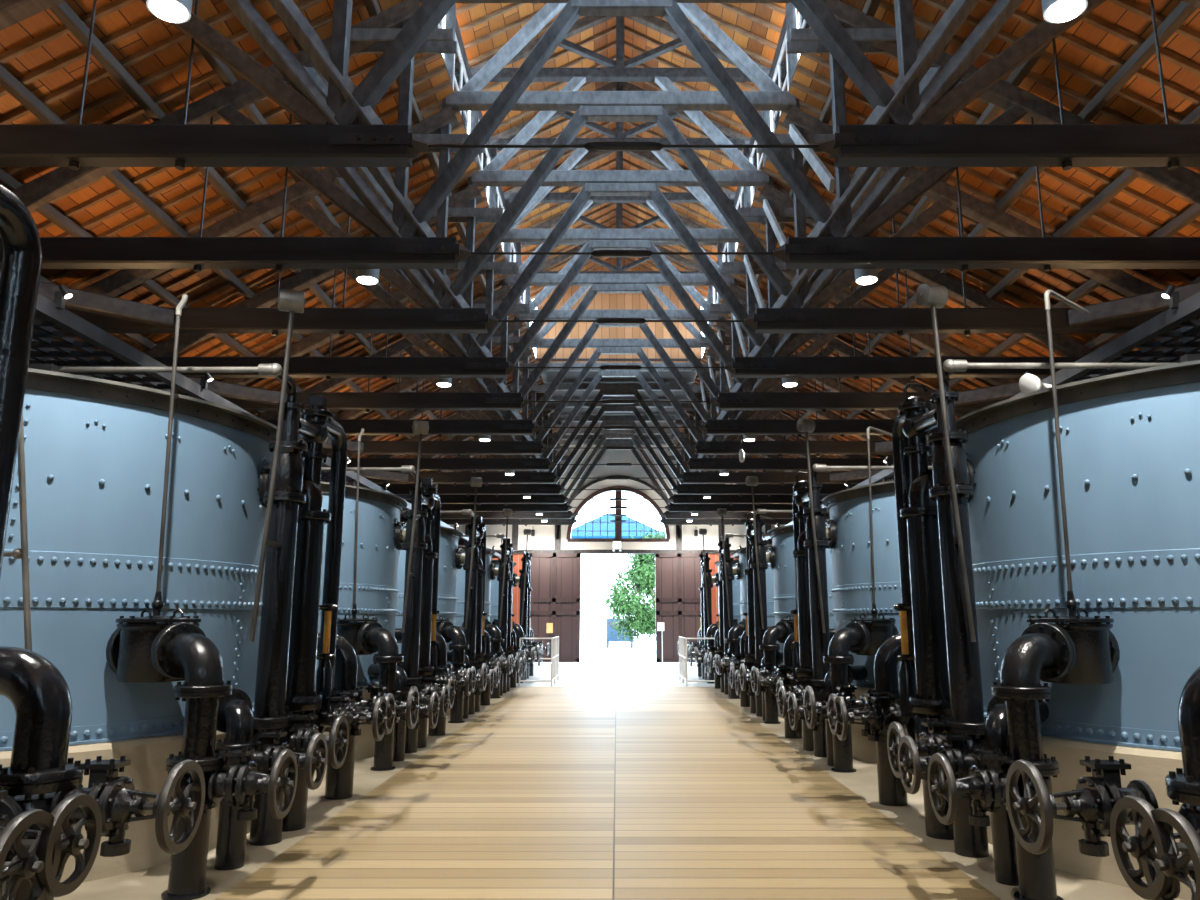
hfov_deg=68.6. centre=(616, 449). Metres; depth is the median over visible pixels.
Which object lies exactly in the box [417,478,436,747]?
main riser
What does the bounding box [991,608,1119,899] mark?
pipe
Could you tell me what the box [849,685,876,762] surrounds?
plinth
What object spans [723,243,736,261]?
window
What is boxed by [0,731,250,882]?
plinth
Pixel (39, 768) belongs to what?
delivery elbow
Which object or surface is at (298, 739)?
valve
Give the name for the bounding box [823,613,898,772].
pipe
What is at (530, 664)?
valve
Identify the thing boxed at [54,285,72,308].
spot lamp
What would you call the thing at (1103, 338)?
roof purlin
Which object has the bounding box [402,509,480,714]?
pipe
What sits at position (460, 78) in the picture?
window
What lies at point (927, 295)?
pole
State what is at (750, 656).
main riser
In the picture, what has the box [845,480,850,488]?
spot lamp
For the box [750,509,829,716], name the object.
pipe
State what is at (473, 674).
valve
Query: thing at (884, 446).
brace
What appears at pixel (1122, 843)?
valve
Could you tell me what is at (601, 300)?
ceiling
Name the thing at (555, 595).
door
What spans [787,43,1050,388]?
purlin
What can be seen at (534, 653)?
valve
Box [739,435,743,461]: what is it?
light
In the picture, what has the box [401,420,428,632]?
pole
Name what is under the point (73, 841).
valve
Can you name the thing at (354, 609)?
rod
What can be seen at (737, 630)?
pipe
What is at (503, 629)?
pipe
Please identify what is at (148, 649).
pipe
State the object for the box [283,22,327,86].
roof purlin
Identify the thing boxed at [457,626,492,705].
delivery elbow
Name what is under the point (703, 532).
pole
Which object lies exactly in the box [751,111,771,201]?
window
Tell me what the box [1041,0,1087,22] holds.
ceiling lamp
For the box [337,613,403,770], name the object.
pipe
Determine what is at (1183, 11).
purlin
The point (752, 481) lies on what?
pole
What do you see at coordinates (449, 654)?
outlet elbow
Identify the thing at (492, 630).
pipe
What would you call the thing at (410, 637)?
pipe
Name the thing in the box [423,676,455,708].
valve
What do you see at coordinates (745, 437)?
ceiling lamp
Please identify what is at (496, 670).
valve
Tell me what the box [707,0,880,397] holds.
purlin
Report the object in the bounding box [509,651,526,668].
valve
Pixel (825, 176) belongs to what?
brace
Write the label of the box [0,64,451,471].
purlin
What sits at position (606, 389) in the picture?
roof truss
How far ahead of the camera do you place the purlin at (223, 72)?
9.36 m
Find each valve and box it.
[0,786,101,896]
[0,809,60,899]
[50,756,204,856]
[208,747,297,820]
[246,729,326,791]
[284,713,348,769]
[315,695,386,740]
[330,690,395,735]
[356,685,418,729]
[395,690,439,728]
[411,683,449,717]
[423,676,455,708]
[432,667,472,694]
[437,665,476,691]
[453,662,487,690]
[473,664,499,688]
[474,669,494,694]
[479,660,501,683]
[485,654,512,674]
[488,653,514,672]
[496,652,520,672]
[501,658,523,676]
[506,654,526,672]
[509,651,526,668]
[513,646,535,661]
[513,647,534,662]
[521,645,540,661]
[527,648,543,662]
[527,650,540,665]
[532,642,548,654]
[677,641,691,654]
[684,642,698,651]
[687,648,701,662]
[689,645,708,661]
[690,650,703,666]
[693,646,716,661]
[694,647,715,662]
[703,654,723,672]
[705,652,722,660]
[706,658,728,677]
[707,652,732,672]
[714,653,744,672]
[715,654,743,674]
[729,661,753,673]
[729,665,755,688]
[734,670,759,695]
[739,662,777,690]
[750,665,792,692]
[752,667,794,694]
[776,678,813,708]
[777,684,816,719]
[787,691,828,730]
[803,685,865,728]
[827,691,898,736]
[833,694,904,740]
[887,719,949,779]
[898,732,979,795]
[928,750,1018,826]
[1006,756,1158,856]
[1110,795,1199,899]
[1139,808,1199,899]
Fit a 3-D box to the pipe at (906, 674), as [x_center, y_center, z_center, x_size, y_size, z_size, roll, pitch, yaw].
[2.240,1.856,6.781,0.200,0.450,0.200,0,-11,0]
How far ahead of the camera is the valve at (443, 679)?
10.95 m
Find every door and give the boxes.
[529,553,580,662]
[655,553,702,662]
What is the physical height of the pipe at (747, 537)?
2.575 m
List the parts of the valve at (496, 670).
plate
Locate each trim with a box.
[455,17,531,301]
[465,525,468,534]
[512,525,517,549]
[555,525,560,549]
[556,475,680,538]
[567,486,669,538]
[676,525,681,549]
[706,15,785,301]
[718,525,724,540]
[765,525,770,533]
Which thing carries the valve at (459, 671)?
attached to the delivery elbow at (440, 729)
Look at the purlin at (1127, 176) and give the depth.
10.22 m
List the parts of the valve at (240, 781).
plate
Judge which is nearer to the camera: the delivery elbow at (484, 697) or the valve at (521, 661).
the delivery elbow at (484, 697)
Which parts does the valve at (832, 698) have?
plate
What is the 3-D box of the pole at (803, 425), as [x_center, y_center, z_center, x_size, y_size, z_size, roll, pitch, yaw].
[2.224,0.845,10.104,0.221,2.458,0.156,4,-12,-19]
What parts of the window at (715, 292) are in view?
pane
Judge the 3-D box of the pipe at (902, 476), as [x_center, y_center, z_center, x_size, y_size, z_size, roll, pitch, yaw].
[2.340,0.948,6.949,0.220,2.575,0.452,0,-11,0]
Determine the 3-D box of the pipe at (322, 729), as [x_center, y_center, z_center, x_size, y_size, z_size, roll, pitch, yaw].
[-2.420,2.153,6.922,0.270,0.270,1.491,0,-11,0]
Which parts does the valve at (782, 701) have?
plate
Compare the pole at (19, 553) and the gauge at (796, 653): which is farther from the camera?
the gauge at (796, 653)
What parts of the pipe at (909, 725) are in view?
plate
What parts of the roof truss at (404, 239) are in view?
hanger rod, hanger rod, post, tie rod, post, hanger rod, hanger rod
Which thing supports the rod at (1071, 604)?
attached to the pipe at (1078, 649)
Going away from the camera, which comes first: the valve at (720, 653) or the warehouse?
the valve at (720, 653)
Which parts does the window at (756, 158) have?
pane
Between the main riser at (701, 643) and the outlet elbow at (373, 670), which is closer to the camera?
the outlet elbow at (373, 670)
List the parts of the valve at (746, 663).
plate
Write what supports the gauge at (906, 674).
on the pipe at (909, 725)
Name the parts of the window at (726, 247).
pane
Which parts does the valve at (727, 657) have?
plate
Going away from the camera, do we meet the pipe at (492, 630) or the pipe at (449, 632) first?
the pipe at (449, 632)
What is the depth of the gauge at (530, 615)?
23.54 m
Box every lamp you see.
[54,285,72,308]
[146,0,192,22]
[200,373,212,389]
[356,269,378,284]
[383,480,388,489]
[436,378,451,386]
[479,435,490,440]
[505,471,514,474]
[612,541,621,550]
[719,471,728,474]
[743,435,754,440]
[782,378,797,386]
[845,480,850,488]
[855,269,877,284]
[883,456,890,465]
[1019,373,1051,393]
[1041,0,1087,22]
[1161,285,1179,308]
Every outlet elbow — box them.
[215,688,261,870]
[367,664,409,761]
[447,650,469,718]
[490,643,502,695]
[728,643,739,696]
[761,651,783,720]
[820,664,866,765]
[977,697,1048,885]
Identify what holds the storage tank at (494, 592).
on the floor
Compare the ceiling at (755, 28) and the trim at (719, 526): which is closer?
the ceiling at (755, 28)
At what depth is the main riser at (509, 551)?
19.11 m
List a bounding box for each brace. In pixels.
[38,282,174,326]
[139,378,286,404]
[298,435,363,451]
[354,471,407,481]
[397,495,439,499]
[700,381,707,412]
[708,358,720,415]
[717,331,732,390]
[732,314,747,356]
[744,255,765,307]
[763,199,786,245]
[789,124,834,191]
[830,471,879,481]
[875,437,927,451]
[954,378,1071,405]
[1068,282,1199,326]
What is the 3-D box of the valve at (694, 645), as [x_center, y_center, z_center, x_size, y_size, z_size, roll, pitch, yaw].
[1.968,5.283,23.382,0.545,0.345,0.334,0,-11,0]
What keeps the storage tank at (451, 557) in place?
on the floor
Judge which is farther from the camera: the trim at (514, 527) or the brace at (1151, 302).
the trim at (514, 527)
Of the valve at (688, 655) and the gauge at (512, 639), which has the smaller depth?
the gauge at (512, 639)
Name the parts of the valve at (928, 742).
plate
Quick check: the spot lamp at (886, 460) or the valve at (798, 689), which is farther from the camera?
the spot lamp at (886, 460)
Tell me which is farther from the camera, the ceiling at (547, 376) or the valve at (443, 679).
the ceiling at (547, 376)
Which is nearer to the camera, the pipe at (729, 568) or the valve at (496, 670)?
the valve at (496, 670)
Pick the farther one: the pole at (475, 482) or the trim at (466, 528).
the trim at (466, 528)
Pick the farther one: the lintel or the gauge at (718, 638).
the lintel
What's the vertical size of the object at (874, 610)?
2.126 m
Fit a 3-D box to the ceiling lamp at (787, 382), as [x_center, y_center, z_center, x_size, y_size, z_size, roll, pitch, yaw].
[2.500,-1.113,12.704,0.224,0.352,0.302,0,-11,0]
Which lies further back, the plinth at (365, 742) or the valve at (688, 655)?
the valve at (688, 655)
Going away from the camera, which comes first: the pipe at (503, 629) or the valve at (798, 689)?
the valve at (798, 689)
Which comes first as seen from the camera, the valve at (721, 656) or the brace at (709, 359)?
the valve at (721, 656)
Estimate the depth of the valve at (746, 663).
14.00 m
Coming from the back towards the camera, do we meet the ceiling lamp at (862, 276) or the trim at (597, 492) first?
the trim at (597, 492)
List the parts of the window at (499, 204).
pane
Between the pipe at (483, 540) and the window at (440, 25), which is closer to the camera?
the window at (440, 25)
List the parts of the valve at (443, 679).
plate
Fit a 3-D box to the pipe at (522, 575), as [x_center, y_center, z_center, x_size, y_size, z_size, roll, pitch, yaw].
[-3.219,4.235,22.688,1.922,3.296,0.570,0,-11,0]
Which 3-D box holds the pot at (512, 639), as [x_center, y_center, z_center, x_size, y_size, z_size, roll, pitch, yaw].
[-2.340,4.292,19.388,0.200,0.450,0.200,0,-11,0]
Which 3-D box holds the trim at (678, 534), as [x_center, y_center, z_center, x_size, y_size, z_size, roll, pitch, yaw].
[2.250,3.025,31.982,0.220,1.200,0.070,0,-11,0]
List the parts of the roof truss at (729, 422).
hanger rod, hanger rod, post, tie rod, king post, post, hanger rod, hanger rod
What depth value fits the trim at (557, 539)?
31.91 m
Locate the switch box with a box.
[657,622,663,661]
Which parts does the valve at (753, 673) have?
plate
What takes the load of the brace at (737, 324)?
attached to the roof truss at (729, 422)
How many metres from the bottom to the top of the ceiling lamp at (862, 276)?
0.352 m
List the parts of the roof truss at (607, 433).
post, post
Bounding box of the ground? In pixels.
[580,638,655,662]
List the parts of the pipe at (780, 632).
lid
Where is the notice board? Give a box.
[546,623,552,632]
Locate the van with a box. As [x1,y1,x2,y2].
[606,618,632,647]
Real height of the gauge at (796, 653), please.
0.896 m
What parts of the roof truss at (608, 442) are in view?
post, post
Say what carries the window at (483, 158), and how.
on the trim
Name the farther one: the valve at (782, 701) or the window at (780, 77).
the window at (780, 77)
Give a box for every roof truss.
[0,0,1199,170]
[0,0,1199,271]
[33,3,1199,335]
[106,16,1123,379]
[189,82,1018,412]
[256,151,972,436]
[323,203,897,456]
[327,228,892,471]
[366,363,867,484]
[377,383,856,495]
[406,400,821,504]
[441,415,821,512]
[441,428,792,519]
[441,439,792,525]
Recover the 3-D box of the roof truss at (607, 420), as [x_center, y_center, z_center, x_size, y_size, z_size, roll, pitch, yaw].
[0.050,0.468,28.404,14.598,3.305,0.250,0,-11,0]
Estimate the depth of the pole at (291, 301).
6.11 m
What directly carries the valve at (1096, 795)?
attached to the delivery elbow at (1184, 788)
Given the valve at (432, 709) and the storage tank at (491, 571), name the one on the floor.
the storage tank at (491, 571)
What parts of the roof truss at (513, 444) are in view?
post, tie rod, king post, post, hanger rod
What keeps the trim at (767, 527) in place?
attached to the wall at (544, 538)
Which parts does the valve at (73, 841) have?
plate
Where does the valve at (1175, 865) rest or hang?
attached to the pipe
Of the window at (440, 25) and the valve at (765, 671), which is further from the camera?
the valve at (765, 671)
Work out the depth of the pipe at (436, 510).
11.72 m
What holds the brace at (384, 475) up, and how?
attached to the roof truss at (526, 477)
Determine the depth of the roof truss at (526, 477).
22.31 m
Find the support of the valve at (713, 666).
attached to the pipe at (737, 630)
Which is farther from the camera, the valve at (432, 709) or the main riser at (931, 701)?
the valve at (432, 709)
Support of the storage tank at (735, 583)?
on the floor
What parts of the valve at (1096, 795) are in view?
plate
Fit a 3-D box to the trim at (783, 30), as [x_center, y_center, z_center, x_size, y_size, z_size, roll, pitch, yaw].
[2.330,-6.816,6.894,0.070,0.200,32.950,0,-11,0]
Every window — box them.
[436,18,443,27]
[443,25,468,133]
[469,115,488,199]
[488,160,503,245]
[502,243,514,261]
[520,292,523,303]
[568,491,668,541]
[714,255,723,303]
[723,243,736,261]
[736,160,751,247]
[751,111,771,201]
[772,9,798,133]
[798,12,808,27]
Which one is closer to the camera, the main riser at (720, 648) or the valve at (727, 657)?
the valve at (727, 657)
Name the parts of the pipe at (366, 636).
lid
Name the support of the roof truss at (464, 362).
attached to the wall at (1157, 349)
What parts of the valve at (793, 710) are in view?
plate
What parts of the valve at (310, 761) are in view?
plate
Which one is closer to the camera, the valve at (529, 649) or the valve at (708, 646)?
the valve at (708, 646)
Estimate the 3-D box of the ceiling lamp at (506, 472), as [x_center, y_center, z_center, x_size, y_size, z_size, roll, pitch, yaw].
[-2.500,0.395,20.508,0.224,0.352,0.302,0,-11,0]
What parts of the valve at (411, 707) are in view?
plate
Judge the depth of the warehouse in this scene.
75.28 m
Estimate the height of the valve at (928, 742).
0.369 m
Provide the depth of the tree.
42.77 m
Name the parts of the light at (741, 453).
bulb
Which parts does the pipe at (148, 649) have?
lid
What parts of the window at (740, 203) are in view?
pane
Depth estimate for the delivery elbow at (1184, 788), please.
3.40 m
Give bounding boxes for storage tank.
[0,368,276,750]
[315,481,407,686]
[395,522,464,664]
[455,545,497,625]
[489,559,518,637]
[712,559,740,637]
[733,544,774,625]
[766,525,834,665]
[822,481,901,687]
[956,360,1199,750]
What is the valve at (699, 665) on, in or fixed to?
attached to the pipe at (713, 628)
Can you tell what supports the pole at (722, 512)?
attached to the pipe at (729, 568)
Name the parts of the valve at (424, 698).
plate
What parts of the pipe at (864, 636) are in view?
lid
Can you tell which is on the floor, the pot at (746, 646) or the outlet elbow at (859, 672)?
the outlet elbow at (859, 672)
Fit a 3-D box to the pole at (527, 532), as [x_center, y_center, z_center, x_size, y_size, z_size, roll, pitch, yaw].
[-2.330,3.273,22.666,0.214,2.458,0.393,0,-11,0]
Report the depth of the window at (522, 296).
20.74 m
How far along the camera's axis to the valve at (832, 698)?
7.03 m
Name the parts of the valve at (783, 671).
plate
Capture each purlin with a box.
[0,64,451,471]
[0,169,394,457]
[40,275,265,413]
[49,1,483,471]
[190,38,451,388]
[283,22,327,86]
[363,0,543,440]
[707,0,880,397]
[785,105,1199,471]
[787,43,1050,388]
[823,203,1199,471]
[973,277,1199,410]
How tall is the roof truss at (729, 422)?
6.088 m
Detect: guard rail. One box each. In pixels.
[519,636,558,685]
[679,636,714,685]
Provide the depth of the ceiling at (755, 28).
14.80 m
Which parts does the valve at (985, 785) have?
plate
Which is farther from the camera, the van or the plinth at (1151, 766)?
the van
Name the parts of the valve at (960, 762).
plate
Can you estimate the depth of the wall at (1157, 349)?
11.78 m
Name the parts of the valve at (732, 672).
plate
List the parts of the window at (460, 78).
pane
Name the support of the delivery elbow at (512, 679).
on the floor
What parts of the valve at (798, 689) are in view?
plate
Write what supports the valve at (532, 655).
attached to the pipe
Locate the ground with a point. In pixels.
(592, 650)
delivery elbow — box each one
[0,646,83,899]
[317,633,363,799]
[395,628,450,735]
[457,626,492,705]
[496,625,517,687]
[529,629,533,675]
[697,629,701,676]
[714,630,720,688]
[738,626,771,706]
[780,628,834,738]
[867,634,907,805]
[1165,666,1199,883]
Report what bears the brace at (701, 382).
attached to the roof truss at (526, 477)
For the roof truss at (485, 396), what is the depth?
14.66 m
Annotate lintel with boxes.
[513,550,732,553]
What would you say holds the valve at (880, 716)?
attached to the pipe at (909, 725)
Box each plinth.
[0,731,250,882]
[320,684,377,764]
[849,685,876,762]
[986,736,1193,899]
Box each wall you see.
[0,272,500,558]
[29,338,124,382]
[449,445,784,623]
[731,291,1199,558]
[1138,338,1199,359]
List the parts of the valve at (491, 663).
plate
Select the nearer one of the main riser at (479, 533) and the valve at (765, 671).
the valve at (765, 671)
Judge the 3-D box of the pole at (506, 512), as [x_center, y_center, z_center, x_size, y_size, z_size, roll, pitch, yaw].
[-2.330,2.476,18.542,0.214,2.458,0.393,0,-11,0]
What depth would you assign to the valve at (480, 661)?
14.37 m
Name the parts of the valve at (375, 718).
plate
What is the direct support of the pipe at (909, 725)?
attached to the main riser at (931, 701)
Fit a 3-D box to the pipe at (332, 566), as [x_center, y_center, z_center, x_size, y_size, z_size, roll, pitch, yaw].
[-2.440,1.014,7.303,0.220,2.580,0.691,0,-11,0]
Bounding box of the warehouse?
[571,515,664,637]
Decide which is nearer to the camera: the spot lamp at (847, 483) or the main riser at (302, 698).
the main riser at (302, 698)
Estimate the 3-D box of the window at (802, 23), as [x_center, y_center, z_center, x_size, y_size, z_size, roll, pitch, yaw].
[2.330,-5.450,10.322,0.036,1.180,1.827,0,-11,0]
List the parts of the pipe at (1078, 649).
lid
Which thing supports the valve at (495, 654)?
attached to the pipe
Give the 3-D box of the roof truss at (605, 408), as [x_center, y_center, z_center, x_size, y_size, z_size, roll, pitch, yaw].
[0.050,0.091,26.453,14.598,3.305,0.250,0,-11,0]
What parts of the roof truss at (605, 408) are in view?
post, tie rod, post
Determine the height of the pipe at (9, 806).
0.270 m
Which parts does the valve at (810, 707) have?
plate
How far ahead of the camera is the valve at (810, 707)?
7.73 m
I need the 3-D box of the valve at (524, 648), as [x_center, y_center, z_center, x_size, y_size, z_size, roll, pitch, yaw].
[-2.013,4.656,20.132,0.535,0.374,0.364,0,-11,0]
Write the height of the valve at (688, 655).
0.364 m
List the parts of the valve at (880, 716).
plate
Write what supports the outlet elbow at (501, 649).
on the floor
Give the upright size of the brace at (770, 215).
1.794 m
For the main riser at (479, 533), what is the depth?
14.99 m
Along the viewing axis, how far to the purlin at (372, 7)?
11.93 m
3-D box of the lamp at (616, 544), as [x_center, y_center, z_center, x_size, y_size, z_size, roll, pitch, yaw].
[0.000,3.478,31.783,0.330,0.365,0.150,0,-11,0]
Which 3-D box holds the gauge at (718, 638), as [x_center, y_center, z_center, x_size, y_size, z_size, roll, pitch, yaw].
[2.287,4.015,19.125,0.196,0.896,0.365,7,-13,-33]
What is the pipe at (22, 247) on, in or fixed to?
on the pipe at (9, 806)
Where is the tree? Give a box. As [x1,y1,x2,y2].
[603,529,665,644]
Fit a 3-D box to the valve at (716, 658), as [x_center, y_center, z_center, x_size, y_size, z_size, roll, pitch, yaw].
[1.962,3.704,15.295,0.555,0.343,0.320,0,-11,0]
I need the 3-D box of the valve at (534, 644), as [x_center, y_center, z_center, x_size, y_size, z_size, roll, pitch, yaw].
[-2.067,5.279,23.363,0.545,0.345,0.334,0,-11,0]
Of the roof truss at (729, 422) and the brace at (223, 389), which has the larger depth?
the roof truss at (729, 422)
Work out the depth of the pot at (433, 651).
11.11 m
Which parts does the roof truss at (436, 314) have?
hanger rod, hanger rod, post, tie rod, post, hanger rod, hanger rod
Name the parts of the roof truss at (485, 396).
hanger rod, hanger rod, post, tie rod, king post, post, hanger rod, hanger rod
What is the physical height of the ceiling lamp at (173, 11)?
0.352 m
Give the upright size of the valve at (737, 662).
0.345 m
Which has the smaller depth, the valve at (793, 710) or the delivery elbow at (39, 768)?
the delivery elbow at (39, 768)
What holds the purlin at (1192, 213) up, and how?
attached to the ceiling at (1091, 51)
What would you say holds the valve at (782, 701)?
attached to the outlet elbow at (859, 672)
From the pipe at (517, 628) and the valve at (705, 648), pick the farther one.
the pipe at (517, 628)
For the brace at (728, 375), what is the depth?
17.07 m
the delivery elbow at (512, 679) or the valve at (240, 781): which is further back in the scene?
the delivery elbow at (512, 679)
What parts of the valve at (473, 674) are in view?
plate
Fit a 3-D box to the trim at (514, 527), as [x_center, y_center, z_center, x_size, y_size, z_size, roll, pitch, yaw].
[-3.700,3.025,31.982,0.220,1.200,0.070,0,-11,0]
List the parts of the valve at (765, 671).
plate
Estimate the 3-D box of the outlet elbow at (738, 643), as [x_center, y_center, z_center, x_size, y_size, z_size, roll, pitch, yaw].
[2.492,4.429,17.800,0.280,1.060,0.820,-10,-15,43]
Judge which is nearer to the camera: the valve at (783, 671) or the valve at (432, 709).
the valve at (432, 709)
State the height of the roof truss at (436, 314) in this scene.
6.088 m
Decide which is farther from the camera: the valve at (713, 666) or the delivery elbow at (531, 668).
the delivery elbow at (531, 668)
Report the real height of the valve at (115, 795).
0.374 m
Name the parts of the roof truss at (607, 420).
post, tie rod, post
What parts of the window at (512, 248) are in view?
pane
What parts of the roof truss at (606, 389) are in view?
post, tie rod, post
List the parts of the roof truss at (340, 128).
hanger rod, hanger rod, post, tie rod, post, hanger rod, hanger rod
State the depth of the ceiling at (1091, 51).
10.08 m
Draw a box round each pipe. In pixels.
[0,185,41,577]
[0,796,32,837]
[57,363,307,845]
[106,608,232,899]
[292,721,330,733]
[303,465,427,752]
[318,420,346,731]
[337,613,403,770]
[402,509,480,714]
[430,493,440,640]
[436,616,468,722]
[461,534,509,692]
[462,619,503,697]
[481,528,485,612]
[491,619,525,682]
[495,549,529,679]
[510,548,512,613]
[529,560,530,582]
[702,549,734,679]
[705,619,737,683]
[719,546,720,579]
[721,533,769,694]
[726,619,745,698]
[746,526,748,568]
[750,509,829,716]
[759,615,793,723]
[793,491,799,625]
[803,464,931,757]
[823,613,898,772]
[892,413,916,735]
[894,712,948,741]
[896,662,915,721]
[927,359,1174,857]
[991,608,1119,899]
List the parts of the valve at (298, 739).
plate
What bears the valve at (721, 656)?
attached to the outlet elbow at (738, 643)
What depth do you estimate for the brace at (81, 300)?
10.02 m
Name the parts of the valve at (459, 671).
plate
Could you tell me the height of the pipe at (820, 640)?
3.296 m
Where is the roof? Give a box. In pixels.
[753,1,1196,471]
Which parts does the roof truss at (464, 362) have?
hanger rod, hanger rod, post, tie rod, king post, post, hanger rod, hanger rod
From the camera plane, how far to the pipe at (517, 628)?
21.54 m
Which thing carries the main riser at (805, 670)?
on the floor
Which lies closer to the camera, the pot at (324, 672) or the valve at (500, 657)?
the pot at (324, 672)
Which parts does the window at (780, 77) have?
pane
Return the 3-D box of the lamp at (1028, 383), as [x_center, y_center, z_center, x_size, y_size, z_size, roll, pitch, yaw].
[2.982,-0.415,6.095,0.334,0.229,0.166,0,-11,0]
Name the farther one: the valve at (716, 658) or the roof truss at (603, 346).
the roof truss at (603, 346)
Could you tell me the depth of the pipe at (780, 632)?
13.16 m
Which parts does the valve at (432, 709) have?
plate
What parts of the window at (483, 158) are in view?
pane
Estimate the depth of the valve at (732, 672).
13.61 m
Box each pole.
[3,411,31,650]
[249,289,306,641]
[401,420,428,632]
[465,477,481,628]
[499,509,511,626]
[521,529,530,625]
[699,528,709,625]
[717,508,730,626]
[745,476,763,628]
[797,418,825,632]
[915,284,975,641]
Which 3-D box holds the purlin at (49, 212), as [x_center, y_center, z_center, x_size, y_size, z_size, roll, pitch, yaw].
[-5.970,-2.141,11.108,0.100,0.110,43.000,0,-11,0]
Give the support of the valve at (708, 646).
attached to the pipe
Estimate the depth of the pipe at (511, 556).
20.01 m
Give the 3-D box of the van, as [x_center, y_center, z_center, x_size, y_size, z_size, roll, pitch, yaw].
[0.150,10.171,48.944,1.480,1.596,2.730,0,-11,0]
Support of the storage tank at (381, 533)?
on the floor
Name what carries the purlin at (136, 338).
attached to the ceiling at (38, 50)
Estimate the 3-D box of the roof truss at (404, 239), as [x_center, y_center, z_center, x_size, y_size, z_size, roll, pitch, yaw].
[0.050,-4.669,9.160,14.598,6.088,0.250,0,-11,0]
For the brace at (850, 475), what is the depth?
21.78 m
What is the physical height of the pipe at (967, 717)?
3.296 m
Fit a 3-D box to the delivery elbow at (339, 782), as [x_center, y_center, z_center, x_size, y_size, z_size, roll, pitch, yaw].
[-2.768,2.284,7.758,1.046,1.460,0.340,0,-11,0]
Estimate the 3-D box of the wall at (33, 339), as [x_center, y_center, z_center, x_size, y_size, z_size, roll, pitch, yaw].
[-7.375,0.892,10.675,0.150,5.500,43.300,0,-11,0]
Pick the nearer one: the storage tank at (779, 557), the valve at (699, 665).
the storage tank at (779, 557)
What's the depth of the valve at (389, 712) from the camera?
7.06 m
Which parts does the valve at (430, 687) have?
plate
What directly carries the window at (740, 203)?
on the trim
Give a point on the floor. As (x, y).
(548, 793)
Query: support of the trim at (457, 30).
attached to the ceiling at (601, 300)
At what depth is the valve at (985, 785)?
4.83 m
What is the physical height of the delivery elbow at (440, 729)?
1.460 m
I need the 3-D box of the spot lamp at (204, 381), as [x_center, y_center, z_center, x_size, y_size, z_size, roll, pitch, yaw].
[-3.710,-0.630,7.967,0.100,0.162,0.057,0,-11,0]
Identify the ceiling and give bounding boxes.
[0,0,560,471]
[444,3,797,299]
[536,258,701,362]
[536,358,701,438]
[675,0,1199,471]
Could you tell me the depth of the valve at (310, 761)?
5.50 m
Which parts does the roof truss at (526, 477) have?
post, tie rod, post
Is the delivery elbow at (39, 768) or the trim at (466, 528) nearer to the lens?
the delivery elbow at (39, 768)
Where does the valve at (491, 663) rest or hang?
attached to the pipe
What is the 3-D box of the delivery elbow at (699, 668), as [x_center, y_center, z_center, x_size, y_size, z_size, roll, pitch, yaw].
[2.637,5.421,23.987,0.984,1.460,0.340,0,-11,0]
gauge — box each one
[315,604,336,710]
[430,610,438,676]
[481,613,486,660]
[511,614,514,651]
[530,615,531,645]
[699,615,700,646]
[716,614,719,652]
[743,612,748,665]
[790,610,799,682]
[894,603,915,721]
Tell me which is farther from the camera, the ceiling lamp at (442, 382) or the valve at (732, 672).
the valve at (732, 672)
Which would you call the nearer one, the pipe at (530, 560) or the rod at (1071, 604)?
the rod at (1071, 604)
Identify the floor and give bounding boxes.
[54,663,1184,899]
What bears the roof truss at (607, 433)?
attached to the wall at (1157, 349)
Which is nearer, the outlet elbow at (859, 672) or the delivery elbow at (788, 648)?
the outlet elbow at (859, 672)
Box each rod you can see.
[151,294,187,615]
[351,428,363,617]
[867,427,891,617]
[1044,290,1088,615]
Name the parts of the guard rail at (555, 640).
rail, rail, rail post, rail post, rail post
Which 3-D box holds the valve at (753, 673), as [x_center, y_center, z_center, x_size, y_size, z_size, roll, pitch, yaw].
[1.962,2.906,11.171,0.555,0.343,0.320,0,-11,0]
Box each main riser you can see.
[282,395,332,831]
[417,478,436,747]
[475,516,485,711]
[502,538,513,691]
[519,553,531,678]
[699,551,711,679]
[717,535,728,692]
[744,512,755,713]
[792,472,813,750]
[898,383,953,839]
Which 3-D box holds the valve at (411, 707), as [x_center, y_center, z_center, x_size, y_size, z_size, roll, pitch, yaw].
[-2.013,2.265,7.761,0.535,0.374,0.364,0,-11,0]
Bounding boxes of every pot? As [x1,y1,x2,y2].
[315,661,332,710]
[430,646,436,676]
[481,639,485,660]
[511,635,513,651]
[717,635,719,652]
[744,639,748,665]
[790,646,799,682]
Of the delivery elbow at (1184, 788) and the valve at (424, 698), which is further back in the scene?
the valve at (424, 698)
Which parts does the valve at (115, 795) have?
plate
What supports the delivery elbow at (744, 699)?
on the floor
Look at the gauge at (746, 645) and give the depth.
15.04 m
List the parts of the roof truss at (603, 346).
post, tie rod, king post, post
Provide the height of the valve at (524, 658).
0.364 m
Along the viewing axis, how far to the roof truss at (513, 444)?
18.56 m
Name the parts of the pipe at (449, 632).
lid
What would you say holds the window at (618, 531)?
in the wall at (544, 538)
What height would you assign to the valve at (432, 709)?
0.382 m
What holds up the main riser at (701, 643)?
on the floor
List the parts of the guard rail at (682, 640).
rail post, rail post, rail post, rail, rail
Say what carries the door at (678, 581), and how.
in the wall at (544, 538)
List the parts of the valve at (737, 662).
plate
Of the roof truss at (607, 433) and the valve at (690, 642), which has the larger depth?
the roof truss at (607, 433)
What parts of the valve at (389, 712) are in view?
plate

